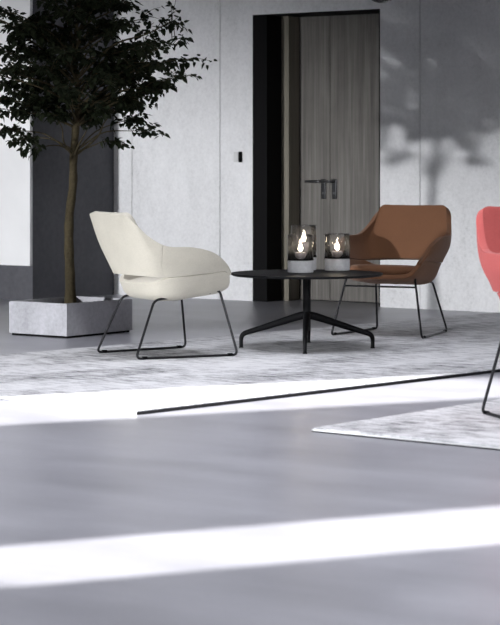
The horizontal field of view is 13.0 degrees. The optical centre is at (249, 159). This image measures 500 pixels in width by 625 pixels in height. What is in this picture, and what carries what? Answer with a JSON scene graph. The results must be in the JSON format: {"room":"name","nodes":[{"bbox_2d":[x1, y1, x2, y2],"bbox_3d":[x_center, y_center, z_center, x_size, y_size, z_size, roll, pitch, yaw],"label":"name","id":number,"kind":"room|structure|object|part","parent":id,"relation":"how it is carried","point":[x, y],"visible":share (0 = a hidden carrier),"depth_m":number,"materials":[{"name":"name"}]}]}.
{"room":"lounge area","nodes":[
{"label":"lounge area","id":0,"kind":"room"},
{"bbox_2d":[0,0,113,299],"bbox_3d":[-2.804,-1.609,18.460,3.500,5.398,0.981,0,0,36],"label":"wall","id":1,"kind":"structure","parent":0,"point":[94,276],"depth_m":17.31,"materials":[{"name":"paint"}]},
{"bbox_2d":[0,0,32,265],"bbox_3d":[-3.103,-1.744,18.052,3.500,5.127,0.032,0,0,36],"label":"wall panel","id":2,"kind":"object","parent":1,"relation":"attached to","point":[16,172],"visible":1,"depth_m":17.10,"materials":[{"name":"white paint"}]},
{"bbox_2d":[0,295,499,624],"bbox_3d":[1.235,1.150,7.602,21.400,0.120,16.120,0,0,36],"label":"floor","id":3,"kind":"structure","parent":0,"point":[243,513],"depth_m":6.94,"materials":[{"name":"grey concrete"}]},
{"bbox_2d":[9,296,131,337],"bbox_3d":[-1.123,0.984,13.821,0.475,0.212,0.630,0,0,36],"label":"planter","id":4,"kind":"object","parent":3,"relation":"on","point":[90,316],"visible":0.94,"depth_m":13.62,"materials":[{"name":"concrete"}]},
{"bbox_2d":[0,0,216,303],"bbox_3d":[-1.073,-0.287,13.797,1.396,2.428,1.396,0,0,-44],"label":"tree","id":5,"kind":"object","parent":4,"relation":"on","point":[124,73],"visible":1,"depth_m":13.73,"materials":[{"name":"green plant"}]},
{"bbox_2d":[0,312,499,414],"bbox_3d":[0.682,1.081,12.498,2.507,0.017,6.128,0,0,43],"label":"rug","id":6,"kind":"object","parent":3,"relation":"on","point":[269,365],"visible":1,"depth_m":11.42,"materials":[{"name":"grey carpet"}]},
{"bbox_2d":[90,211,237,359],"bbox_3d":[-0.498,0.677,12.125,0.657,0.790,0.654,0,0,-30],"label":"lounge chair","id":7,"kind":"object","parent":6,"relation":"on","point":[150,269],"visible":1,"depth_m":11.91,"materials":[{"name":"beige fabric"}]},
{"bbox_3d":[-0.685,0.456,12.014,0.223,0.350,0.612,0,0,-30],"label":"backrest","id":8,"kind":"part","parent":7,"relation":"part of","materials":[{"name":"beige fabric"}]},
{"bbox_3d":[-0.587,0.890,12.343,0.597,0.365,0.078,0,0,-36],"label":"sled leg","id":9,"kind":"part","parent":7,"relation":"part of","materials":[{"name":"black metal"}]},
{"bbox_2d":[132,277,162,280],"bbox_3d":[-0.428,0.685,12.166,0.468,0.097,0.492,0,0,-30],"label":"seat cushion","id":10,"kind":"object","parent":7,"relation":"on","point":[133,278],"depth_m":12.12,"materials":[{"name":"beige fabric"}]},
{"bbox_3d":[-0.351,0.890,11.941,0.597,0.365,0.078,0,0,-25],"label":"sled leg","id":11,"kind":"part","parent":7,"relation":"part of","materials":[{"name":"black metal"}]},
{"bbox_3d":[-0.290,0.548,11.920,0.442,0.186,0.090,0,0,-30],"label":"armrest","id":12,"kind":"part","parent":7,"relation":"part of","materials":[{"name":"beige fabric"}]},
{"bbox_2d":[231,269,382,353],"bbox_3d":[0.324,0.858,12.545,0.872,0.428,0.872,0,0,3],"label":"coffee table","id":13,"kind":"object","parent":6,"relation":"on","point":[307,315],"visible":0.97,"depth_m":12.52,"materials":[{"name":"black metal"}]},
{"bbox_3d":[0.128,0.964,12.555,0.380,0.205,0.044,0,0,3],"label":"leg","id":14,"kind":"part","parent":13,"relation":"part of","materials":[{"name":"black metal"}]},
{"bbox_2d":[287,234,313,272],"bbox_3d":[0.290,0.536,12.620,0.151,0.216,0.151,0,0,0],"label":"candle lantern","id":15,"kind":"object","parent":13,"relation":"on","point":[300,262],"visible":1,"depth_m":12.57,"materials":[{"name":"concrete"}]},
{"bbox_2d":[295,243,305,258],"bbox_3d":[0.290,0.525,12.620,0.062,0.100,0.062,0,0,0],"label":"candle","id":16,"kind":"object","parent":15,"relation":"on","point":[298,255],"depth_m":12.59,"materials":[{"name":"white wax"}]},
{"bbox_2d":[291,225,316,269],"bbox_3d":[0.316,0.513,12.900,0.151,0.262,0.151,0,0,0],"label":"candle lantern","id":17,"kind":"object","parent":13,"relation":"on","point":[293,227],"visible":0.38,"depth_m":12.87,"materials":[{"name":"glass"}]},
{"bbox_2d":[299,235,307,254],"bbox_3d":[0.316,0.498,12.900,0.062,0.141,0.062,0,0,0],"label":"candle","id":18,"kind":"object","parent":17,"relation":"on","point":[304,244],"depth_m":12.87,"materials":[{"name":"white wax"}]},
{"bbox_3d":[0.314,0.964,12.348,0.044,0.205,0.380,0,0,3],"label":"leg","id":19,"kind":"part","parent":13,"relation":"part of","materials":[{"name":"black metal"}]},
{"bbox_3d":[0.324,0.805,12.545,0.180,0.294,0.180,0,0,3],"label":"post","id":20,"kind":"part","parent":13,"relation":"part of","materials":[{"name":"black metal"}]},
{"bbox_3d":[0.334,0.964,12.741,0.044,0.205,0.380,0,0,3],"label":"leg","id":21,"kind":"part","parent":13,"relation":"part of","materials":[{"name":"black metal"}]},
{"bbox_2d":[324,233,349,270],"bbox_3d":[0.510,0.537,12.860,0.151,0.213,0.151,0,0,0],"label":"candle lantern","id":22,"kind":"object","parent":13,"relation":"on","point":[338,260],"visible":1,"depth_m":12.81,"materials":[{"name":"concrete"}]},
{"bbox_2d":[332,242,342,256],"bbox_3d":[0.510,0.526,12.860,0.062,0.097,0.062,0,0,0],"label":"candle","id":23,"kind":"object","parent":22,"relation":"on","point":[334,253],"depth_m":12.84,"materials":[{"name":"white wax"}]},
{"bbox_3d":[0.520,0.964,12.534,0.380,0.205,0.044,0,0,3],"label":"leg","id":24,"kind":"part","parent":13,"relation":"part of","materials":[{"name":"black metal"}]},
{"bbox_2d":[331,204,451,338],"bbox_3d":[0.902,0.677,13.588,0.654,0.790,0.657,0,0,25],"label":"lounge chair","id":25,"kind":"object","parent":6,"relation":"on","point":[423,233],"visible":0.83,"depth_m":13.76,"materials":[{"name":"fabric"}]},
{"bbox_3d":[0.615,0.548,13.641,0.090,0.186,0.442,0,0,26],"label":"armrest","id":26,"kind":"part","parent":25,"relation":"part of","materials":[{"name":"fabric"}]},
{"bbox_3d":[0.677,0.890,13.658,0.078,0.365,0.597,0,0,31],"label":"sled leg","id":27,"kind":"part","parent":25,"relation":"part of","materials":[{"name":"black metal"}]},
{"bbox_2d":[350,264,413,274],"bbox_3d":[0.867,0.685,13.515,0.492,0.097,0.468,0,0,25],"label":"seat cushion","id":28,"kind":"object","parent":25,"relation":"on","point":[385,269],"depth_m":13.29,"materials":[{"name":"fabric"}]},
{"bbox_3d":[0.996,0.456,13.784,0.612,0.350,0.223,0,0,25],"label":"backrest","id":29,"kind":"part","parent":25,"relation":"part of","materials":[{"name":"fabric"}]},
{"bbox_3d":[1.098,0.890,13.457,0.078,0.365,0.597,0,0,20],"label":"sled leg","id":30,"kind":"part","parent":25,"relation":"part of","materials":[{"name":"black metal"}]},
{"bbox_3d":[1.124,0.548,13.398,0.090,0.186,0.442,0,0,25],"label":"armrest","id":31,"kind":"part","parent":25,"relation":"part of","materials":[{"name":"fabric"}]},
{"bbox_2d":[311,399,499,449],"bbox_3d":[2.131,1.081,9.216,2.408,0.017,3.008,0,0,39],"label":"rug","id":32,"kind":"object","parent":3,"relation":"on","point":[465,425],"visible":1,"depth_m":8.82,"materials":[{"name":"white carpet"}]},
{"bbox_2d":[476,206,499,417],"bbox_3d":[1.302,0.634,9.147,0.654,0.875,0.658,0,0,-23],"label":"lounge chair","id":33,"kind":"object","parent":32,"relation":"on","point":[487,218],"visible":1,"depth_m":9.26,"materials":[{"name":"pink fabric"}]},
{"bbox_3d":[1.217,0.371,9.347,0.612,0.350,0.223,0,0,-23],"label":"backrest","id":34,"kind":"part","parent":33,"relation":"part of","materials":[{"name":"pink fabric"}]},
{"bbox_3d":[1.101,0.847,9.026,0.078,0.450,0.600,0,0,-17],"label":"sled leg","id":35,"kind":"part","parent":33,"relation":"part of","materials":[{"name":"black metal"}]},
{"bbox_3d":[1.072,0.463,8.968,0.090,0.186,0.442,0,0,-23],"label":"armrest","id":36,"kind":"part","parent":33,"relation":"part of","materials":[{"name":"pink fabric"}]},
{"bbox_2d":[114,0,499,311],"bbox_3d":[5.345,-1.610,13.206,20.994,5.400,0.181,0,0,36],"label":"wall","id":37,"kind":"structure","parent":0,"point":[440,59],"depth_m":16.29,"materials":[{"name":"concrete"}]},
{"bbox_2d":[234,152,241,161],"bbox_3d":[-0.100,-0.023,17.069,0.077,0.082,0.030,0,0,36],"label":"light switch","id":38,"kind":"object","parent":37,"relation":"attached to","point":[237,155],"visible":1,"depth_m":17.06,"materials":[{"name":"grey plastic"}]},
{"bbox_2d":[281,16,298,300],"bbox_3d":[0.260,-0.012,17.146,0.205,2.204,0.140,0,0,36],"label":"door frame","id":39,"kind":"structure","parent":37,"relation":"attached to","point":[289,24],"depth_m":17.06,"materials":[{"name":"brown wood"}]},
{"bbox_2d":[253,9,379,306],"bbox_3d":[0.590,-0.015,16.784,1.166,2.210,0.334,0,0,36],"label":"trim","id":40,"kind":"structure","parent":37,"relation":"attached to","point":[266,27],"depth_m":16.96,"materials":[{"name":"black"}]},
{"bbox_2d":[299,13,378,302],"bbox_3d":[0.736,-0.165,16.983,1.766,2.510,0.040,0,0,36],"label":"trim","id":41,"kind":"structure","parent":37,"relation":"attached to","point":[375,13],"depth_m":17.21,"materials":[{"name":"black metal"}]},
{"bbox_2d":[300,14,378,302],"bbox_3d":[0.764,-0.014,16.854,0.952,2.196,0.116,0,0,36],"label":"door","id":42,"kind":"structure","parent":37,"relation":"in","point":[339,55],"depth_m":16.92,"materials":[{"name":"grey wood"}]},
{"bbox_3d":[0.499,0.166,17.011,0.146,0.021,0.056,0,0,36],"label":"lever","id":43,"kind":"part","parent":42,"relation":"part of","materials":[{"name":"grey metal"}]},
{"bbox_3d":[0.568,0.224,16.999,0.044,0.154,0.012,0,0,36],"label":"plate","id":44,"kind":"part","parent":42,"relation":"part of","materials":[{"name":"grey metal"}]},
{"bbox_3d":[0.601,0.166,16.936,0.096,0.021,0.056,0,0,36],"label":"lever","id":45,"kind":"part","parent":42,"relation":"part of","materials":[{"name":"grey metal"}]},
{"bbox_3d":[0.649,0.224,16.940,0.044,0.154,0.012,0,0,36],"label":"plate","id":46,"kind":"part","parent":42,"relation":"part of","materials":[{"name":"grey metal"}]},
{"bbox_3d":[0.939,-4.385,7.198,21.400,0.150,15.120,0,0,36],"label":"ceiling","id":47,"kind":"structure","parent":0,"visible":0},
{"bbox_2d":[372,0,390,2],"bbox_3d":[0.789,-2.626,13.200,0.230,3.368,0.230,0,0,0],"label":"pendant lamp","id":48,"kind":"object","parent":47,"relation":"hanging from","point":[377,1],"visible":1,"depth_m":13.18,"materials":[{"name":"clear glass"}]}
]}

